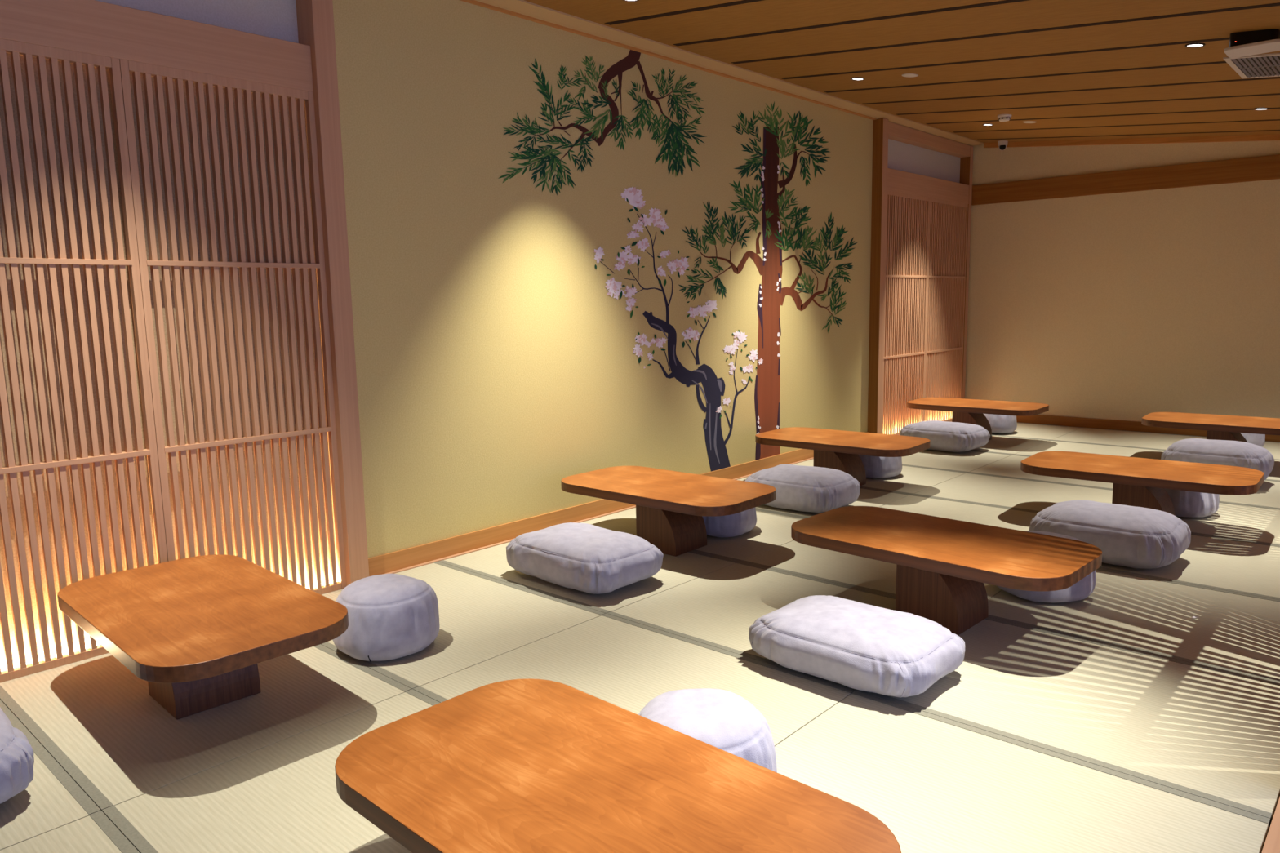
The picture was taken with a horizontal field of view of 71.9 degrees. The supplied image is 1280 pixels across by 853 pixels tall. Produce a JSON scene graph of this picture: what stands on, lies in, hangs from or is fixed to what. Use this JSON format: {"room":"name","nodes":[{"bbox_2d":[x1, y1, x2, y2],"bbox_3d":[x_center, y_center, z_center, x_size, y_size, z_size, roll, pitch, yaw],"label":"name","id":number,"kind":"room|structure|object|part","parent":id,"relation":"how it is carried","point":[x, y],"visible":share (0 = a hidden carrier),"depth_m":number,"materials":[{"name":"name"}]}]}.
{"room":"japanese tatami restaurant","nodes":[
{"label":"japanese tatami restaurant","id":0,"kind":"room"},
{"bbox_2d":[95,0,959,558],"bbox_3d":[-0.316,-0.831,5.017,0.140,2.780,10.700,6,11,42],"label":"wall","id":1,"kind":"structure","parent":0,"point":[496,366],"depth_m":4.66,"materials":[{"name":"yellow paint"}]},
{"bbox_2d":[0,38,168,683],"bbox_3d":[-2.081,-0.205,3.008,0.088,2.114,0.727,6,11,42],"label":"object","id":2,"kind":"structure","parent":1,"relation":"in","point":[81,494],"depth_m":3.07,"materials":[{"name":"brown wood"}]},
{"bbox_2d":[0,0,313,91],"bbox_3d":[-1.869,-1.384,3.117,0.110,0.180,1.452,6,11,42],"label":"door lintel","id":3,"kind":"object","parent":1,"relation":"attached to","point":[94,27],"depth_m":3.17,"materials":[{"name":"brown wood"}]},
{"bbox_3d":[-1.908,-1.609,3.117,0.015,0.268,1.452,6,11,42],"label":"transom panel","id":4,"kind":"part","parent":1,"relation":"part of","materials":[{"name":"white paper"}]},
{"bbox_2d":[119,58,346,595],"bbox_3d":[-1.594,-0.290,3.541,0.088,2.114,0.725,6,11,42],"label":"door","id":5,"kind":"structure","parent":1,"relation":"in","point":[224,175],"depth_m":3.49,"materials":[{"name":"brown wood"}]},
{"bbox_2d":[295,0,368,586],"bbox_3d":[-1.323,-0.617,3.794,0.145,2.680,0.093,6,11,42],"label":"wooden post","id":6,"kind":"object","parent":1,"relation":"attached to","point":[315,18],"depth_m":3.73,"materials":[{"name":"brown wood"}]},
{"bbox_2d":[368,431,868,576],"bbox_3d":[0.338,0.375,5.780,0.012,0.094,4.812,6,11,42],"label":"baseboard","id":7,"kind":"structure","parent":1,"relation":"attached to","point":[413,556],"depth_m":4.69,"materials":[{"name":"brown wood"}]},
{"bbox_2d":[497,49,857,471],"bbox_3d":[0.535,-0.968,5.842,0.002,2.601,3.700,6,11,42],"label":"wall mural","id":8,"kind":"object","parent":1,"relation":"attached to","point":[771,295],"visible":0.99,"depth_m":5.88,"materials":[{"name":"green paint"}]},
{"bbox_2d":[460,0,983,146],"bbox_3d":[-0.267,-2.120,4.672,0.127,0.032,10.560,6,11,42],"label":"trim","id":9,"kind":"structure","parent":1,"relation":"attached to","point":[522,6],"depth_m":5.33,"materials":[{"name":"brown wood"}]},
{"bbox_2d":[867,117,888,433],"bbox_3d":[1.963,-1.183,7.392,0.150,2.664,0.093,6,11,42],"label":"trim","id":10,"kind":"structure","parent":1,"relation":"attached to","point":[880,126],"depth_m":7.32,"materials":[{"name":"brown wood"}]},
{"bbox_2d":[882,190,929,435],"bbox_3d":[2.311,-0.972,7.820,0.088,2.114,0.873,6,11,42],"label":"door","id":11,"kind":"structure","parent":1,"relation":"in","point":[907,215],"depth_m":7.79,"materials":[{"name":"brown wood"}]},
{"bbox_3d":[2.521,-2.383,7.971,0.015,0.268,1.785,6,11,42],"label":"transom panel","id":12,"kind":"part","parent":1,"relation":"part of","materials":[{"name":"white paint"}]},
{"bbox_2d":[887,168,968,204],"bbox_3d":[2.584,-2.161,7.997,0.110,0.180,1.855,6,11,42],"label":"trim","id":13,"kind":"structure","parent":1,"relation":"attached to","point":[900,181],"depth_m":7.89,"materials":[{"name":"brown wood"}]},
{"bbox_2d":[888,121,970,157],"bbox_3d":[2.576,-2.566,7.939,0.110,0.102,1.855,6,11,42],"label":"trim","id":14,"kind":"structure","parent":1,"relation":"attached to","point":[897,132],"depth_m":7.85,"materials":[{"name":"brown wood"}]},
{"bbox_2d":[923,197,968,422],"bbox_3d":[2.894,-1.074,8.460,0.088,2.114,0.870,6,11,42],"label":"door","id":15,"kind":"structure","parent":1,"relation":"in","point":[948,220],"depth_m":8.41,"materials":[{"name":"brown wood"}]},
{"bbox_2d":[0,421,1279,852],"bbox_3d":[0.957,0.701,4.066,3.464,0.091,10.650,6,11,42],"label":"floor","id":16,"kind":"structure","parent":0,"point":[1068,726],"depth_m":2.79,"materials":[{"name":"pale woven straw tatami"},{"name":"grey green cloth borders"}]},
{"bbox_2d":[0,707,34,804],"bbox_3d":[-1.893,0.855,2.272,0.672,0.213,0.478,6,11,41],"label":"floor cushion","id":17,"kind":"object","parent":16,"relation":"on","point":[16,753],"visible":1,"depth_m":2.21,"materials":[{"name":"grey fabric"}]},
{"bbox_2d":[0,578,337,671],"bbox_3d":[-1.830,0.783,3.429,0.024,0.030,1.445,6,11,42],"label":"light strip","id":18,"kind":"object","parent":16,"relation":"on","point":[52,655],"visible":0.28,"depth_m":3.13,"materials":[{"name":"white plastic"}]},
{"bbox_2d":[57,554,348,719],"bbox_3d":[-1.408,0.712,2.835,1.085,0.320,0.585,7,11,44],"label":"table","id":19,"kind":"object","parent":16,"relation":"on","point":[197,629],"visible":1,"depth_m":2.71,"materials":[{"name":"orange wood"}]},
{"bbox_3d":[-1.415,0.733,2.849,0.255,0.274,0.256,7,11,44],"label":"pedestal leg","id":20,"kind":"part","parent":19,"relation":"part of","materials":[{"name":"brown wood"}]},
{"bbox_2d":[333,573,439,662],"bbox_3d":[-0.929,0.682,3.225,0.378,0.250,0.370,6,11,42],"label":"pouf","id":21,"kind":"object","parent":16,"relation":"on","point":[391,616],"visible":0.97,"depth_m":3.09,"materials":[{"name":"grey fabric"}]},
{"bbox_2d":[506,522,663,594],"bbox_3d":[-0.255,0.580,3.985,0.687,0.213,0.460,6,11,43],"label":"floor cushion","id":22,"kind":"object","parent":16,"relation":"on","point":[586,557],"visible":1,"depth_m":3.81,"materials":[{"name":"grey fabric"}]},
{"bbox_2d":[334,678,901,852],"bbox_3d":[-0.089,0.851,1.689,1.085,0.320,0.585,6,11,43],"label":"table","id":23,"kind":"object","parent":16,"relation":"on","point":[515,766],"visible":1,"depth_m":1.69,"materials":[{"name":"brown wood"}]},
{"bbox_2d":[560,466,776,556],"bbox_3d":[0.128,0.448,4.486,1.085,0.320,0.585,6,11,41],"label":"table","id":24,"kind":"object","parent":16,"relation":"on","point":[671,506],"visible":0.99,"depth_m":4.36,"materials":[{"name":"brown wood"}]},
{"bbox_3d":[0.160,0.474,4.464,0.255,0.274,0.256,6,11,41],"label":"pedestal leg","id":25,"kind":"part","parent":24,"relation":"part of","materials":[{"name":"brown wood"}]},
{"bbox_2d":[638,688,777,773],"bbox_3d":[0.150,0.809,2.196,0.380,0.251,0.376,6,11,42],"label":"pouf","id":26,"kind":"object","parent":16,"relation":"on","point":[724,720],"visible":0.45,"depth_m":2.12,"materials":[{"name":"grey fabric"}]},
{"bbox_2d":[702,507,756,537],"bbox_3d":[0.439,0.446,4.740,0.379,0.240,0.379,-7,10,-35],"label":"pouf","id":27,"kind":"object","parent":16,"relation":"on","point":[742,522],"visible":0.41,"depth_m":4.57,"materials":[{"name":"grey fabric"}]},
{"bbox_2d":[744,464,860,512],"bbox_3d":[0.969,0.363,5.294,0.629,0.228,0.471,6,11,42],"label":"floor cushion","id":28,"kind":"object","parent":16,"relation":"on","point":[811,489],"visible":0.85,"depth_m":5.10,"materials":[{"name":"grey fabric"}]},
{"bbox_2d":[755,426,930,485],"bbox_3d":[1.326,0.231,5.858,1.085,0.320,0.585,6,11,39],"label":"table","id":29,"kind":"object","parent":16,"relation":"on","point":[839,450],"visible":0.9,"depth_m":5.75,"materials":[{"name":"brown wood"}]},
{"bbox_3d":[1.328,0.253,5.862,0.255,0.274,0.256,6,11,39],"label":"pedestal leg","id":30,"kind":"part","parent":29,"relation":"part of","materials":[{"name":"brown wood"}]},
{"bbox_2d":[748,595,965,697],"bbox_3d":[0.725,0.721,2.983,0.658,0.181,0.471,6,11,43],"label":"floor cushion","id":31,"kind":"object","parent":16,"relation":"on","point":[849,643],"visible":1,"depth_m":2.83,"materials":[{"name":"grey fabric"}]},
{"bbox_2d":[858,454,902,478],"bbox_3d":[1.637,0.218,6.168,0.375,0.246,0.372,6,11,42],"label":"pouf","id":32,"kind":"object","parent":16,"relation":"on","point":[875,467],"visible":0.31,"depth_m":6.01,"materials":[{"name":"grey fabric"}]},
{"bbox_2d":[899,420,990,452],"bbox_3d":[2.467,0.072,7.170,0.644,0.221,0.468,6,11,42],"label":"floor cushion","id":33,"kind":"object","parent":16,"relation":"on","point":[952,437],"visible":0.88,"depth_m":6.98,"materials":[{"name":"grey fabric"}]},
{"bbox_2d":[791,506,1102,635],"bbox_3d":[1.144,0.581,3.419,1.085,0.320,0.585,7,11,44],"label":"table","id":34,"kind":"object","parent":16,"relation":"on","point":[944,565],"visible":1,"depth_m":3.30,"materials":[{"name":"brown wood"}]},
{"bbox_3d":[1.167,0.607,3.403,0.255,0.274,0.256,7,11,44],"label":"pedestal leg","id":35,"kind":"part","parent":34,"relation":"part of","materials":[{"name":"brown wood"}]},
{"bbox_2d":[906,397,1048,440],"bbox_3d":[2.869,-0.040,7.553,1.085,0.320,0.585,6,11,40],"label":"table","id":36,"kind":"object","parent":16,"relation":"on","point":[971,411],"visible":0.91,"depth_m":7.46,"materials":[{"name":"brown wood"}]},
{"bbox_3d":[2.850,-0.019,7.575,0.255,0.274,0.256,6,11,40],"label":"pedestal leg","id":37,"kind":"part","parent":36,"relation":"part of","materials":[{"name":"brown wood"}]},
{"bbox_2d":[983,413,1017,433],"bbox_3d":[3.208,-0.072,7.991,0.376,0.247,0.368,6,11,42],"label":"pouf","id":38,"kind":"object","parent":16,"relation":"on","point":[999,424],"visible":0.38,"depth_m":7.83,"materials":[{"name":"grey fabric"}]},
{"bbox_2d":[995,530,1096,602],"bbox_3d":[1.676,0.574,3.676,0.394,0.242,0.390,6,11,42],"label":"pouf","id":39,"kind":"object","parent":16,"relation":"on","point":[1081,590],"visible":0.34,"depth_m":3.52,"materials":[{"name":"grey fabric"}]},
{"bbox_2d":[1028,499,1191,568],"bbox_3d":[2.207,0.496,4.167,0.645,0.238,0.472,6,11,42],"label":"floor cushion","id":40,"kind":"object","parent":16,"relation":"on","point":[1126,535],"visible":0.84,"depth_m":3.99,"materials":[{"name":"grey fabric"}]},
{"bbox_2d":[1020,451,1264,515],"bbox_3d":[2.638,0.371,4.704,1.085,0.320,0.585,6,11,40],"label":"table","id":41,"kind":"object","parent":16,"relation":"on","point":[1143,482],"visible":0.84,"depth_m":4.58,"materials":[{"name":"brown wood"}]},
{"bbox_3d":[2.674,0.397,4.680,0.255,0.274,0.256,6,11,40],"label":"pedestal leg","id":42,"kind":"part","parent":41,"relation":"part of","materials":[{"name":"brown wood"}]},
{"bbox_2d":[1164,488,1219,517],"bbox_3d":[3.031,0.366,4.956,0.375,0.244,0.370,6,11,42],"label":"pouf","id":43,"kind":"object","parent":16,"relation":"on","point":[1185,504],"visible":0.32,"depth_m":4.79,"materials":[{"name":"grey fabric"}]},
{"bbox_2d":[1141,412,1279,442],"bbox_3d":[4.213,0.115,6.296,1.085,0.320,0.585,6,11,40],"label":"table","id":44,"kind":"object","parent":16,"relation":"on","point":[1218,427],"visible":0.61,"depth_m":6.24,"materials":[{"name":"brown wood"}]},
{"bbox_3d":[4.210,0.137,6.306,0.255,0.274,0.256,6,11,40],"label":"pedestal leg","id":45,"kind":"part","parent":44,"relation":"part of","materials":[{"name":"brown wood"}]},
{"bbox_2d":[1160,438,1274,480],"bbox_3d":[3.765,0.225,5.765,0.591,0.267,0.473,6,11,42],"label":"floor cushion","id":46,"kind":"object","parent":16,"relation":"on","point":[1222,452],"visible":0.52,"depth_m":5.62,"materials":[{"name":"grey fabric"}]},
{"bbox_2d":[1240,432,1265,446],"bbox_3d":[4.717,0.045,6.972,0.372,0.247,0.370,-9,11,-43],"label":"pouf","id":47,"kind":"object","parent":16,"relation":"on","point":[1254,438],"visible":0.1,"depth_m":6.80,"materials":[{"name":"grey fabric"}]},
{"bbox_2d":[524,0,1279,142],"bbox_3d":[1.907,-1.659,2.857,5.900,0.672,10.700,6,11,42],"label":"ceiling","id":48,"kind":"structure","parent":0,"point":[1078,69],"depth_m":4.87,"materials":[{"name":"brown wood"}]},
{"bbox_2d":[622,0,638,1],"bbox_3d":[-0.046,-1.992,4.109,0.086,0.014,0.086,6,11,42],"label":"recessed light","id":49,"kind":"object","parent":48,"relation":"in","point":[623,0],"visible":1,"depth_m":4.14,"materials":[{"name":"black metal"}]},
{"bbox_2d":[850,76,864,80],"bbox_3d":[1.406,-2.245,5.701,0.086,0.014,0.086,6,11,42],"label":"recessed light","id":50,"kind":"object","parent":48,"relation":"in","point":[856,78],"visible":1,"depth_m":5.70,"materials":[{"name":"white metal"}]},
{"bbox_2d":[902,73,918,77],"bbox_3d":[1.683,-2.189,5.504,0.100,0.015,0.099,-8,11,-42],"label":"cover plate","id":51,"kind":"object","parent":48,"relation":"attached to","point":[908,75],"visible":1,"depth_m":5.49,"materials":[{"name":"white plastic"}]},
{"bbox_2d":[982,123,993,125],"bbox_3d":[2.886,-2.503,7.322,0.086,0.014,0.086,6,11,42],"label":"recessed light","id":52,"kind":"object","parent":48,"relation":"in","point":[985,124],"visible":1,"depth_m":7.30,"materials":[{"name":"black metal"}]},
{"bbox_2d":[997,140,1008,150],"bbox_3d":[3.412,-2.642,8.306,0.092,0.086,0.092,6,11,42],"label":"security camera","id":53,"kind":"object","parent":48,"relation":"attached to","point":[1002,144],"visible":1,"depth_m":8.28,"materials":[{"name":"white plastic"}]},
{"bbox_2d":[997,114,1011,121],"bbox_3d":[2.811,-2.379,6.810,0.104,0.047,0.104,6,11,42],"label":"smoke detector","id":54,"kind":"object","parent":48,"relation":"attached to","point":[1002,117],"visible":1,"depth_m":6.78,"materials":[{"name":"white plastic"}]},
{"bbox_3d":[2.811,-2.393,6.808,0.104,0.020,0.104,6,11,42],"label":"plate","id":55,"kind":"part","parent":54,"relation":"part of","materials":[{"name":"white plastic"}]},
{"bbox_2d":[1022,120,1035,123],"bbox_3d":[3.120,-2.438,7.071,0.100,0.015,0.099,-8,11,-42],"label":"cover plate","id":56,"kind":"object","parent":48,"relation":"attached to","point":[1024,122],"visible":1,"depth_m":7.05,"materials":[{"name":"white plastic"}]},
{"bbox_2d":[1185,42,1205,47],"bbox_3d":[2.748,-1.887,4.370,0.086,0.014,0.086,6,11,42],"label":"recessed light","id":57,"kind":"object","parent":48,"relation":"in","point":[1195,44],"visible":1,"depth_m":4.37,"materials":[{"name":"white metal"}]},
{"bbox_2d":[1222,53,1279,78],"bbox_3d":[3.458,-1.901,4.620,0.598,0.071,0.600,6,11,42],"label":"ceiling vent","id":58,"kind":"object","parent":48,"relation":"in","point":[1261,65],"visible":0.9,"depth_m":4.71,"materials":[{"name":"white plastic"}]},
{"bbox_2d":[1223,28,1279,57],"bbox_3d":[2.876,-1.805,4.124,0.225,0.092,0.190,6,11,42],"label":"air conditioner","id":59,"kind":"object","parent":48,"relation":"attached to","point":[1245,43],"depth_m":4.08,"materials":[{"name":"white plastic"}]},
{"bbox_3d":[2.876,-1.768,4.129,0.225,0.016,0.190,6,11,42],"label":"panel","id":60,"kind":"part","parent":59,"relation":"part of","materials":[{"name":"white plastic"}]},
{"bbox_2d":[1253,107,1269,110],"bbox_3d":[4.180,-2.138,5.940,0.086,0.014,0.086,6,11,42],"label":"recessed light","id":61,"kind":"object","parent":48,"relation":"in","point":[1255,108],"visible":1,"depth_m":5.94,"materials":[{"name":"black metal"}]},
{"bbox_2d":[964,140,1279,441],"bbox_3d":[5.418,-1.210,6.939,6.040,2.780,0.115,6,11,42],"label":"wall","id":62,"kind":"structure","parent":0,"point":[1129,306],"depth_m":7.85,"materials":[{"name":"tan plaster"}]},
{"bbox_2d":[960,146,973,398],"bbox_3d":[3.198,-1.402,8.774,0.112,2.664,0.070,6,11,42],"label":"trim","id":63,"kind":"structure","parent":62,"relation":"attached to","point":[966,162],"depth_m":8.67,"materials":[{"name":"brown wood"}]},
{"bbox_2d":[971,154,1279,205],"bbox_3d":[4.489,-2.130,7.555,3.308,0.188,0.040,6,11,42],"label":"wall beam","id":64,"kind":"structure","parent":62,"relation":"attached to","point":[1262,167],"depth_m":7.69,"materials":[{"name":"brown wood"}]},
{"bbox_2d":[983,133,1279,147],"bbox_3d":[4.515,-2.423,7.471,3.205,0.366,0.040,6,11,42],"label":"trim","id":65,"kind":"structure","parent":62,"relation":"attached to","point":[1273,136],"depth_m":7.60,"materials":[{"name":"brown wood"}]},
{"bbox_2d":[1016,414,1279,442],"bbox_3d":[4.521,0.005,7.865,3.326,0.086,0.040,6,11,42],"label":"baseboard","id":66,"kind":"structure","parent":62,"relation":"attached to","point":[1138,426],"depth_m":8.06,"materials":[{"name":"brown wood"}]},
{"bbox_3d":[3.185,0.950,2.072,2.536,0.078,10.650,6,11,42],"label":"floor","id":67,"kind":"structure","parent":0,"visible":0},
{"bbox_2d":[1261,796,1279,852],"bbox_3d":[0.165,1.174,0.597,0.044,0.022,4.390,6,11,42],"label":"trim","id":68,"kind":"structure","parent":67,"relation":"on","point":[1272,844],"depth_m":2.02,"materials":[{"name":"brown wood"}]}
]}

